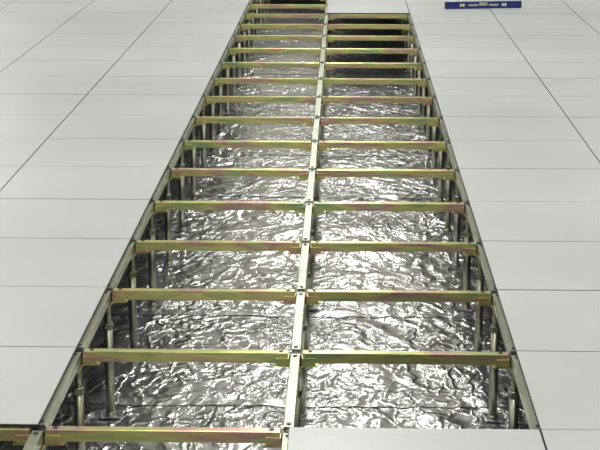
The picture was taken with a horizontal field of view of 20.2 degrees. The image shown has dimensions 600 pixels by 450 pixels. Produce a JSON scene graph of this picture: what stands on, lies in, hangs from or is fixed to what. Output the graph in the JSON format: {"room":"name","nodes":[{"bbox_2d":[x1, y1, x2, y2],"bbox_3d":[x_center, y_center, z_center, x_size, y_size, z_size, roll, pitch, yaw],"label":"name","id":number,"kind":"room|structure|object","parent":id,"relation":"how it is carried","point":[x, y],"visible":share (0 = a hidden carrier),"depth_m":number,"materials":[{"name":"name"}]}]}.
{"room":"server room","nodes":[
{"label":"server room","id":0,"kind":"room"},
{"bbox_2d":[0,0,528,449],"bbox_3d":[0.082,-0.115,8.203,12.000,0.022,22.800,0,14,1],"label":"floor","id":1,"kind":"structure","parent":0,"point":[150,394],"depth_m":6.75,"materials":[{"name":"metal"}]},
{"bbox_2d":[12,0,519,449],"bbox_3d":[0.106,-0.534,9.026,6.124,0.408,15.124,0,14,1],"label":"pedestal","id":2,"kind":"object","parent":1,"relation":"on","point":[78,390],"visible":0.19,"depth_m":6.42,"materials":[{"name":"metal"}]},
{"bbox_2d":[0,0,544,449],"bbox_3d":[0.106,-0.719,8.981,6.026,0.038,15.034,0,14,1],"label":"grid","id":3,"kind":"object","parent":2,"relation":"on","point":[33,440],"visible":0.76,"depth_m":5.77,"materials":[{"name":"yellow metal"}]},
{"bbox_2d":[0,0,599,449],"bbox_3d":[0.082,-0.509,8.106,11.998,0.034,22.798,0,14,1],"label":"panels","id":4,"kind":"object","parent":3,"relation":"on","point":[98,98],"visible":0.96,"depth_m":7.15,"materials":[{"name":"laminate"}]},
{"bbox_2d":[445,1,521,8],"bbox_3d":[1.355,-1.629,12.452,0.576,0.050,0.026,-2,14,-7],"label":"spirit level","id":5,"kind":"object","parent":4,"relation":"on","point":[469,4],"visible":1,"depth_m":12.44,"materials":[{"name":"blue paint"}]}
]}

